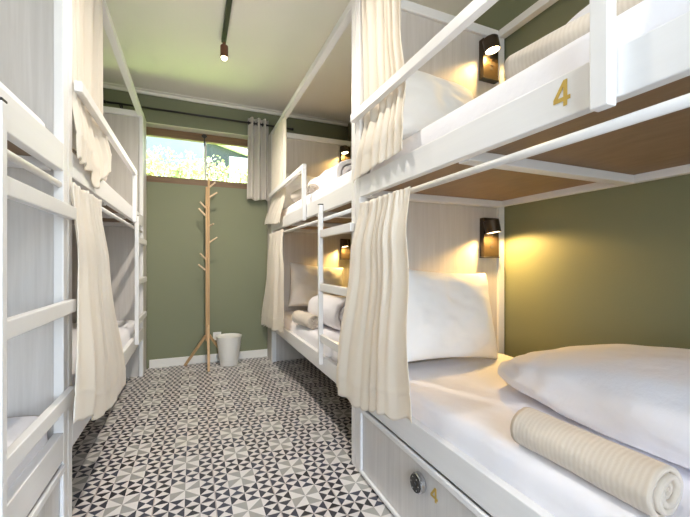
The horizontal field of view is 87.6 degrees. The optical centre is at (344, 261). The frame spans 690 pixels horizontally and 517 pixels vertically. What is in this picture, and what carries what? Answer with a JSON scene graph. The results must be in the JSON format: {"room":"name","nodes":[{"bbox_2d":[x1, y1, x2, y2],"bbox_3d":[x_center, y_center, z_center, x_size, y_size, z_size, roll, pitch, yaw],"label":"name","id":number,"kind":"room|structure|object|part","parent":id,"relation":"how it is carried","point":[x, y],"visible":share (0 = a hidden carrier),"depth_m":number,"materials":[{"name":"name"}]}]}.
{"room":"dormitory","nodes":[
{"label":"dormitory","id":0,"kind":"room"},
{"bbox_2d":[146,136,246,178],"bbox_3d":[-4.743,-2.485,8.662,9.400,3.630,1.550,0,0,-23],"label":"sky","id":1,"kind":"structure","parent":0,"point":[179,146],"depth_m":8.32,"materials":[{"name":"white"}]},
{"bbox_2d":[103,88,346,367],"bbox_3d":[-1.451,-0.318,3.875,3.130,2.735,0.200,0,0,-23],"label":"wall","id":2,"kind":"structure","parent":0,"point":[175,225],"depth_m":3.74,"materials":[{"name":"green paint"}]},
{"bbox_2d":[146,127,247,188],"bbox_3d":[-1.692,-1.087,3.814,1.742,0.583,0.094,0,0,-23],"label":"window","id":3,"kind":"structure","parent":2,"relation":"in","point":[150,131],"depth_m":3.84,"materials":[{"name":"brown wood"}]},
{"bbox_2d":[146,122,247,139],"bbox_3d":[-1.677,-1.089,3.779,1.750,0.587,0.197,0,0,-23],"label":"trim","id":4,"kind":"structure","parent":2,"relation":"attached to","point":[148,124],"depth_m":3.77,"materials":[{"name":"beige paint"}]},
{"bbox_2d":[103,100,293,130],"bbox_3d":[-1.425,-1.480,3.725,1.803,0.080,0.094,0,0,-23],"label":"curtain rod","id":5,"kind":"object","parent":2,"relation":"attached to","point":[104,101],"visible":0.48,"depth_m":3.60,"materials":[{"name":"black metal"}]},
{"bbox_2d":[247,117,268,201],"bbox_3d":[-0.939,-1.106,3.895,0.238,0.888,0.068,0,0,-23],"label":"window curtain","id":6,"kind":"object","parent":5,"relation":"hanging from","point":[258,135],"visible":1,"depth_m":3.89,"materials":[{"name":"beige fabric"}]},
{"bbox_2d":[149,349,266,367],"bbox_3d":[-1.399,1.009,3.780,1.159,0.082,0.014,0,0,-23],"label":"baseboard","id":7,"kind":"structure","parent":2,"relation":"attached to","point":[176,361],"depth_m":3.72,"materials":[{"name":"white paint"}]},
{"bbox_2d":[213,332,220,339],"bbox_3d":[-1.350,0.782,3.801,0.080,0.085,0.012,0,0,-23],"label":"wall socket","id":8,"kind":"object","parent":2,"relation":"attached to","point":[215,334],"visible":0.44,"depth_m":3.79,"materials":[{"name":"white plastic"}]},
{"bbox_2d":[103,82,348,126],"bbox_3d":[-1.403,-1.667,3.759,3.130,0.036,0.050,0,0,-23],"label":"trim","id":9,"kind":"structure","parent":2,"relation":"attached to","point":[105,85],"depth_m":3.79,"materials":[{"name":"paint"}]},
{"bbox_2d":[72,356,393,516],"bbox_3d":[-0.400,1.100,1.385,3.370,0.100,5.604,0,0,-23],"label":"floor","id":10,"kind":"structure","parent":0,"point":[259,436],"depth_m":2.03,"materials":[{"name":"tile"}]},
{"bbox_2d":[0,0,75,516],"bbox_3d":[-1.039,-0.166,0.175,0.994,2.432,2.098,0,0,-23],"label":"bunk bed","id":11,"kind":"object","parent":10,"relation":"on","point":[35,210],"visible":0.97,"depth_m":1.24,"materials":[{"name":"white paint"}]},
{"bbox_2d":[0,82,44,126],"bbox_3d":[-1.030,-0.425,0.184,0.856,0.119,1.976,0,0,-23],"label":"mattress","id":12,"kind":"object","parent":11,"relation":"on","point":[3,86],"visible":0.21,"depth_m":1.04,"materials":[{"name":"white fabric"}]},
{"bbox_3d":[-1.452,-0.139,1.113,0.901,2.378,0.018,0,0,-23],"label":"head panel","id":13,"kind":"part","parent":11,"relation":"part of","materials":[{"name":"white wood"}]},
{"bbox_2d":[7,416,47,490],"bbox_3d":[-1.030,0.585,0.183,0.856,0.150,1.975,0,0,-23],"label":"mattress","id":14,"kind":"object","parent":11,"relation":"on","point":[16,426],"visible":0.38,"depth_m":1.10,"materials":[{"name":"white fabric"}]},
{"bbox_3d":[-0.623,-0.371,0.350,0.030,0.098,2.000,0,0,-23],"label":"rail","id":15,"kind":"part","parent":11,"relation":"part of","materials":[{"name":"white wood"}]},
{"bbox_3d":[-0.623,0.654,0.350,0.030,0.102,2.000,0,0,-23],"label":"rail","id":16,"kind":"part","parent":11,"relation":"part of","materials":[{"name":"white wood"}]},
{"bbox_3d":[-0.889,0.881,0.240,0.594,0.298,1.984,0,0,-23],"label":"drawer","id":17,"kind":"part","parent":11,"relation":"part of","materials":[{"name":"white wood"}]},
{"bbox_3d":[-1.022,-0.166,1.294,0.030,2.432,0.048,0,0,-23],"label":"post","id":18,"kind":"part","parent":11,"relation":"part of","materials":[{"name":"white paint"}]},
{"bbox_2d":[68,0,146,516],"bbox_3d":[-1.918,-0.166,2.256,0.994,2.432,2.413,0,0,-23],"label":"bunk bed","id":19,"kind":"object","parent":10,"relation":"on","point":[122,195],"visible":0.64,"depth_m":3.12,"materials":[{"name":"white paint"}]},
{"bbox_3d":[-1.042,-0.166,1.342,0.030,2.432,0.048,0,0,-23],"label":"post","id":20,"kind":"part","parent":19,"relation":"part of","materials":[{"name":"white paint"}]},
{"bbox_2d":[72,0,111,188],"bbox_3d":[-1.153,-0.835,1.630,0.068,0.998,0.581,0,0,-23],"label":"curtain","id":21,"kind":"object","parent":19,"relation":"hanging from","point":[92,145],"visible":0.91,"depth_m":1.60,"materials":[{"name":"beige fabric"}]},
{"bbox_2d":[71,182,125,423],"bbox_3d":[-1.105,0.207,1.617,0.088,1.009,0.920,0,0,-24],"label":"curtain","id":22,"kind":"object","parent":19,"relation":"hanging from","point":[100,377],"visible":0.99,"depth_m":1.49,"materials":[{"name":"beige fabric"}]},
{"bbox_2d":[72,320,134,410],"bbox_3d":[-1.866,0.589,2.164,0.855,0.143,2.074,0,0,-23],"label":"mattress","id":23,"kind":"object","parent":19,"relation":"on","point":[126,327],"visible":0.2,"depth_m":2.65,"materials":[{"name":"white fabric"}]},
{"bbox_3d":[-2.308,-0.139,3.140,0.901,2.378,0.018,0,0,-23],"label":"head panel","id":24,"kind":"part","parent":19,"relation":"part of","materials":[{"name":"white wood"}]},
{"bbox_3d":[-1.313,-0.676,2.063,0.028,0.040,1.478,0,0,-23],"label":"guard rail","id":25,"kind":"part","parent":19,"relation":"part of","materials":[{"name":"white paint"}]},
{"bbox_3d":[-1.460,-0.371,2.332,0.030,0.098,2.098,0,0,-23],"label":"rail","id":26,"kind":"part","parent":19,"relation":"part of","materials":[{"name":"white wood"}]},
{"bbox_3d":[-1.460,0.654,2.332,0.030,0.102,2.098,0,0,-23],"label":"rail","id":27,"kind":"part","parent":19,"relation":"part of","materials":[{"name":"white wood"}]},
{"bbox_3d":[-2.308,-1.356,3.140,0.901,0.052,0.046,0,0,-23],"label":"head trim","id":28,"kind":"part","parent":19,"relation":"part of","materials":[{"name":"white paint"}]},
{"bbox_3d":[-1.878,-0.166,3.321,0.030,2.432,0.048,0,0,-23],"label":"post","id":29,"kind":"part","parent":19,"relation":"part of","materials":[{"name":"white paint"}]},
{"bbox_3d":[-1.925,-0.166,3.447,0.020,2.432,0.214,0,0,-23],"label":"panel","id":30,"kind":"part","parent":19,"relation":"part of","materials":[{"name":"white wood"}]},
{"bbox_3d":[-1.866,-0.418,2.164,0.856,0.104,2.074,0,0,-23],"label":"mattress","id":31,"kind":"object","parent":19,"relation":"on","visible":0},
{"bbox_2d":[72,148,106,180],"bbox_3d":[-1.461,-0.523,2.008,0.120,0.112,0.445,0,0,-19],"label":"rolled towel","id":32,"kind":"object","parent":31,"relation":"on","point":[74,150],"visible":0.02,"depth_m":1.82,"materials":[{"name":"beige fabric"}]},
{"bbox_2d":[184,178,217,371],"bbox_3d":[-1.367,0.110,3.585,0.443,1.889,0.335,0,0,-23],"label":"coat stand","id":33,"kind":"object","parent":10,"relation":"on","point":[207,336],"visible":0.94,"depth_m":3.59,"materials":[{"name":"brown wood"}]},
{"bbox_3d":[-1.509,0.893,3.627,0.246,0.322,0.030,0,0,8],"label":"leg","id":34,"kind":"part","parent":33,"relation":"part of","materials":[{"name":"brown wood"}]},
{"bbox_3d":[-1.335,0.840,3.519,0.024,0.428,0.188,0,0,-23],"label":"leg","id":35,"kind":"part","parent":33,"relation":"part of","materials":[{"name":"brown wood"}]},
{"bbox_3d":[-1.300,0.893,3.720,0.031,0.322,0.248,0,0,36],"label":"leg","id":36,"kind":"part","parent":33,"relation":"part of","materials":[{"name":"brown wood"}]},
{"bbox_2d":[216,333,241,366],"bbox_3d":[-1.184,0.900,3.674,0.255,0.300,0.255,0,0,-23],"label":"waste bin","id":37,"kind":"object","parent":10,"relation":"on","point":[228,344],"visible":1,"depth_m":3.59,"materials":[{"name":"white plastic"}]},
{"bbox_2d":[267,0,355,466],"bbox_3d":[0.023,-0.166,3.106,0.994,2.432,2.358,0,0,-23],"label":"bunk bed","id":38,"kind":"object","parent":10,"relation":"on","point":[313,232],"visible":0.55,"depth_m":3.15,"materials":[{"name":"white paint"}]},
{"bbox_3d":[-0.815,-0.166,3.918,0.020,2.432,0.209,0,0,-23],"label":"panel","id":39,"kind":"part","parent":38,"relation":"part of","materials":[{"name":"white wood"}]},
{"bbox_2d":[261,229,283,332],"bbox_3d":[-0.697,0.197,3.521,0.088,0.989,0.991,0,0,-23],"label":"curtain","id":40,"kind":"object","parent":38,"relation":"hanging from","point":[272,316],"visible":1,"depth_m":3.40,"materials":[{"name":"beige fabric"}]},
{"bbox_3d":[-0.752,-0.166,3.802,0.045,2.432,0.048,0,0,-23],"label":"post","id":41,"kind":"part","parent":38,"relation":"part of","materials":[{"name":"white paint"}]},
{"bbox_2d":[265,114,286,224],"bbox_3d":[-0.693,-0.842,3.588,0.082,0.985,0.751,0,0,-23],"label":"curtain","id":42,"kind":"object","parent":38,"relation":"hanging from","point":[279,138],"visible":0.91,"depth_m":3.46,"materials":[{"name":"beige fabric"}]},
{"bbox_3d":[-0.544,-0.694,3.209,0.028,0.040,1.285,0,0,-23],"label":"guard rail","id":43,"kind":"part","parent":38,"relation":"part of","materials":[{"name":"white paint"}]},
{"bbox_3d":[-0.351,0.654,2.832,0.030,0.102,2.048,0,0,-23],"label":"rail","id":44,"kind":"part","parent":38,"relation":"part of","materials":[{"name":"white wood"}]},
{"bbox_2d":[284,310,339,362],"bbox_3d":[0.054,0.589,3.005,0.852,0.143,2.029,0,0,-23],"label":"mattress","id":45,"kind":"object","parent":38,"relation":"on","point":[307,334],"visible":0.14,"depth_m":2.72,"materials":[{"name":"white fabric"}]},
{"bbox_2d":[292,310,317,329],"bbox_3d":[-0.316,0.463,2.903,0.120,0.113,0.345,0,0,-29],"label":"rolled towel","id":46,"kind":"object","parent":45,"relation":"on","point":[303,318],"visible":0.97,"depth_m":2.80,"materials":[{"name":"beige fabric"}]},
{"bbox_2d":[288,262,342,306],"bbox_3d":[-0.298,0.259,3.844,0.654,0.512,0.238,0,0,-23],"label":"pillow","id":47,"kind":"object","parent":45,"relation":"on","point":[304,278],"visible":0.7,"depth_m":3.74,"materials":[{"name":"white fabric"}]},
{"bbox_2d":[307,294,345,329],"bbox_3d":[-0.112,0.391,2.889,0.260,0.258,0.625,0,0,-28],"label":"duvet","id":48,"kind":"object","parent":45,"relation":"on","point":[333,306],"visible":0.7,"depth_m":2.67,"materials":[{"name":"white fabric"}]},
{"bbox_3d":[-0.351,-0.371,2.832,0.030,0.098,2.048,0,0,-23],"label":"rail","id":49,"kind":"part","parent":38,"relation":"part of","materials":[{"name":"white wood"}]},
{"bbox_3d":[-0.330,-0.139,3.980,0.871,2.378,0.018,0,0,-23],"label":"head panel","id":50,"kind":"part","parent":38,"relation":"part of","materials":[{"name":"white wood"}]},
{"bbox_2d":[280,170,351,217],"bbox_3d":[0.054,-0.444,3.005,0.855,0.156,2.030,0,0,-23],"label":"mattress","id":51,"kind":"object","parent":38,"relation":"on","point":[346,178],"visible":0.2,"depth_m":2.39,"materials":[{"name":"white fabric"}]},
{"bbox_2d":[283,173,315,208],"bbox_3d":[-0.432,-0.726,3.788,0.490,0.406,0.241,0,0,-23],"label":"pillow","id":52,"kind":"object","parent":51,"relation":"on","point":[294,185],"visible":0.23,"depth_m":3.67,"materials":[{"name":"white fabric"}]},
{"bbox_2d":[291,183,318,201],"bbox_3d":[-0.340,-0.573,3.023,0.115,0.107,0.365,0,0,-29],"label":"rolled towel","id":53,"kind":"object","parent":51,"relation":"on","point":[295,196],"visible":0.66,"depth_m":2.89,"materials":[{"name":"beige fabric"}]},
{"bbox_2d":[308,159,351,188],"bbox_3d":[-0.104,-0.643,3.014,0.297,0.247,0.806,0,0,-23],"label":"duvet","id":54,"kind":"object","parent":51,"relation":"on","point":[329,175],"visible":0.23,"depth_m":2.69,"materials":[{"name":"white fabric"}]},
{"bbox_3d":[-0.330,-1.356,3.980,0.871,0.052,0.046,0,0,-23],"label":"head trim","id":55,"kind":"part","parent":38,"relation":"part of","materials":[{"name":"white paint"}]},
{"bbox_2d":[340,239,349,259],"bbox_3d":[0.009,-0.143,4.049,0.137,0.233,0.117,0,0,-23],"label":"reading lamp","id":56,"kind":"object","parent":38,"relation":"attached to","point":[344,243],"visible":0.94,"depth_m":4.07,"materials":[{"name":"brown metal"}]},
{"bbox_2d":[340,145,349,161],"bbox_3d":[0.009,-1.194,4.049,0.137,0.233,0.117,0,0,-23],"label":"reading lamp","id":57,"kind":"object","parent":38,"relation":"attached to","point":[344,150],"visible":0.75,"depth_m":4.06,"materials":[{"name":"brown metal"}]},
{"bbox_3d":[0.064,-0.166,1.869,0.045,2.432,0.048,0,0,-23],"label":"post","id":58,"kind":"part","parent":38,"relation":"part of","materials":[{"name":"white paint"}]},
{"bbox_2d":[350,0,689,516],"bbox_3d":[0.891,-0.166,1.049,0.994,2.432,2.098,0,0,-23],"label":"bunk bed","id":59,"kind":"object","parent":10,"relation":"on","point":[621,117],"visible":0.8,"depth_m":1.25,"materials":[{"name":"white paint"}]},
{"bbox_3d":[0.084,-0.166,1.821,0.045,2.432,0.048,0,0,-23],"label":"post","id":60,"kind":"part","parent":59,"relation":"part of","materials":[{"name":"white paint"}]},
{"bbox_2d":[336,186,411,423],"bbox_3d":[0.114,0.196,1.598,0.087,0.970,0.745,0,0,-24],"label":"curtain","id":61,"kind":"object","parent":59,"relation":"hanging from","point":[372,373],"visible":1,"depth_m":1.50,"materials":[{"name":"beige fabric"}]},
{"bbox_2d":[353,0,405,182],"bbox_3d":[0.158,-0.865,1.597,0.086,0.938,0.490,0,0,-23],"label":"curtain","id":62,"kind":"object","parent":59,"relation":"hanging from","point":[382,135],"visible":0.97,"depth_m":1.59,"materials":[{"name":"beige fabric"}]},
{"bbox_3d":[0.278,-0.725,1.262,0.028,0.040,1.228,0,0,-23],"label":"guard rail","id":63,"kind":"part","parent":59,"relation":"part of","materials":[{"name":"white paint"}]},
{"bbox_3d":[0.740,0.881,0.988,0.594,0.298,1.984,0,0,-23],"label":"drawer","id":64,"kind":"part","parent":59,"relation":"part of","materials":[{"name":"white wood"}]},
{"bbox_3d":[0.507,-0.139,2.000,0.871,2.378,0.018,0,0,-23],"label":"head panel","id":65,"kind":"part","parent":59,"relation":"part of","materials":[{"name":"white wood"}]},
{"bbox_3d":[0.507,-1.356,2.000,0.871,0.052,0.046,0,0,-23],"label":"head trim","id":66,"kind":"part","parent":59,"relation":"part of","materials":[{"name":"white paint"}]},
{"bbox_3d":[0.476,0.654,0.874,0.030,0.102,2.000,0,0,-23],"label":"rail","id":67,"kind":"part","parent":59,"relation":"part of","materials":[{"name":"white wood"}]},
{"bbox_2d":[479,34,500,83],"bbox_3d":[0.850,-1.177,2.070,0.137,0.233,0.117,0,0,-23],"label":"reading lamp","id":68,"kind":"object","parent":59,"relation":"attached to","point":[489,46],"visible":1,"depth_m":2.08,"materials":[{"name":"black metal"}]},
{"bbox_2d":[479,218,500,257],"bbox_3d":[0.855,-0.141,2.072,0.137,0.233,0.117,0,0,-23],"label":"reading lamp","id":69,"kind":"object","parent":59,"relation":"attached to","point":[490,228],"visible":1,"depth_m":2.09,"materials":[{"name":"black metal"}]},
{"bbox_3d":[0.929,-0.166,2.178,0.045,2.432,0.048,0,0,-23],"label":"post","id":70,"kind":"part","parent":59,"relation":"part of","materials":[{"name":"white paint"}]},
{"bbox_3d":[0.476,-0.371,0.874,0.030,0.098,2.000,0,0,-23],"label":"rail","id":71,"kind":"part","parent":59,"relation":"part of","materials":[{"name":"white wood"}]},
{"bbox_2d":[370,0,689,171],"bbox_3d":[0.881,-0.444,1.048,0.853,0.156,1.979,0,0,-23],"label":"mattress","id":72,"kind":"object","parent":59,"relation":"on","point":[647,15],"visible":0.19,"depth_m":0.88,"materials":[{"name":"white fabric"}]},
{"bbox_2d":[402,70,473,140],"bbox_3d":[0.429,-0.758,1.812,0.629,0.469,0.245,0,0,-23],"label":"pillow","id":73,"kind":"object","parent":72,"relation":"on","point":[428,98],"visible":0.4,"depth_m":1.70,"materials":[{"name":"white fabric"}]},
{"bbox_2d":[504,0,643,79],"bbox_3d":[0.644,-0.578,0.920,0.126,0.118,0.445,0,0,-31],"label":"rolled towel","id":74,"kind":"object","parent":72,"relation":"on","point":[531,54],"visible":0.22,"depth_m":0.96,"materials":[{"name":"beige fabric"}]},
{"bbox_2d":[567,4,589,23],"bbox_3d":[1.026,-0.694,0.938,0.516,0.353,1.222,0,0,-23],"label":"duvet","id":75,"kind":"object","parent":72,"relation":"on","point":[586,9],"visible":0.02,"depth_m":1.11,"materials":[{"name":"white fabric"}]},
{"bbox_2d":[408,353,689,516],"bbox_3d":[0.880,0.589,1.047,0.855,0.143,1.980,0,0,-23],"label":"mattress","id":76,"kind":"object","parent":59,"relation":"on","point":[466,401],"visible":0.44,"depth_m":1.15,"materials":[{"name":"white fabric"}]},
{"bbox_2d":[407,269,497,361],"bbox_3d":[0.518,0.269,1.859,0.639,0.494,0.230,0,0,-23],"label":"pillow","id":77,"kind":"object","parent":76,"relation":"on","point":[449,315],"visible":0.89,"depth_m":1.77,"materials":[{"name":"white fabric"}]},
{"bbox_2d":[498,344,689,469],"bbox_3d":[1.048,0.391,0.929,0.597,0.261,1.449,0,0,-23],"label":"duvet","id":78,"kind":"object","parent":76,"relation":"on","point":[637,396],"visible":1,"depth_m":1.01,"materials":[{"name":"white fabric"}]},
{"bbox_2d":[510,407,682,516],"bbox_3d":[0.581,0.467,0.872,0.115,0.106,0.340,0,0,-24],"label":"rolled towel","id":79,"kind":"object","parent":76,"relation":"on","point":[651,486],"visible":1,"depth_m":0.80,"materials":[{"name":"beige fabric"}]},
{"bbox_3d":[1.288,-0.359,1.217,0.034,0.075,2.000,0,0,-23],"label":"wall rail","id":80,"kind":"part","parent":59,"relation":"part of","materials":[{"name":"white paint"}]},
{"bbox_2d":[103,0,472,121],"bbox_3d":[-0.400,-1.760,1.385,3.370,0.150,5.604,0,0,-23],"label":"ceiling","id":81,"kind":"structure","parent":0,"point":[169,46],"depth_m":2.86,"materials":[{"name":"paint"}]},
{"bbox_2d":[220,0,231,60],"bbox_3d":[-0.243,-1.588,1.124,0.056,0.192,3.460,0,0,-23],"label":"track light","id":82,"kind":"object","parent":81,"relation":"attached to","point":[223,47],"visible":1,"depth_m":2.58,"materials":[{"name":"black metal"}]},
{"bbox_2d":[347,0,689,356],"bbox_3d":[1.097,-0.318,2.017,0.120,2.735,5.604,0,0,-23],"label":"wall","id":83,"kind":"structure","parent":0,"point":[610,265],"depth_m":1.69,"materials":[{"name":"green paint"}]},
{"label":"outside","id":84,"kind":"structure","parent":0,"visible":0},
{"bbox_3d":[-3.588,-0.585,8.499,18.000,0.170,9.549,0,0,-23],"label":"ground","id":85,"kind":"structure","parent":84,"visible":0},
{"bbox_2d":[146,146,172,176],"bbox_3d":[-2.582,-1.112,4.726,0.622,0.906,0.435,0,0,-23],"label":"flowering shrub","id":86,"kind":"object","parent":85,"relation":"on","point":[149,171],"visible":0.13,"depth_m":4.74,"materials":[{"name":"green plant"}]},
{"bbox_2d":[157,145,196,177],"bbox_3d":[-2.456,-1.170,5.305,0.557,1.030,0.479,0,0,-23],"label":"flowering shrub","id":87,"kind":"object","parent":85,"relation":"on","point":[177,173],"visible":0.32,"depth_m":5.27,"materials":[{"name":"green plant"}]},
{"bbox_2d":[179,151,224,180],"bbox_3d":[-2.003,-1.078,4.975,0.630,0.839,0.453,0,0,-23],"label":"flowering shrub","id":88,"kind":"object","parent":85,"relation":"on","point":[196,172],"visible":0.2,"depth_m":4.95,"materials":[{"name":"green plant"}]},
{"bbox_2d":[201,157,234,181],"bbox_3d":[-1.940,-1.142,5.513,0.533,0.966,0.462,0,0,-37],"label":"flowering shrub","id":89,"kind":"object","parent":85,"relation":"on","point":[221,177],"visible":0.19,"depth_m":5.49,"materials":[{"name":"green plant"}]},
{"bbox_2d":[203,143,246,182],"bbox_3d":[-2.051,-1.515,7.688,1.780,1.690,1.600,0,0,-23],"label":"garden shed","id":90,"kind":"object","parent":85,"relation":"on","point":[227,153],"visible":0.18,"depth_m":6.86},
{"bbox_3d":[-1.901,-1.345,6.987,0.666,1.330,0.043,0,0,-23],"label":"door","id":91,"kind":"part","parent":90,"relation":"part of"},
{"bbox_2d":[227,161,246,182],"bbox_3d":[-1.459,-1.034,5.201,0.655,0.750,0.482,0,0,-23],"label":"flowering shrub","id":92,"kind":"object","parent":85,"relation":"on","point":[243,177],"visible":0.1,"depth_m":5.15,"materials":[{"name":"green plant"}]}
]}

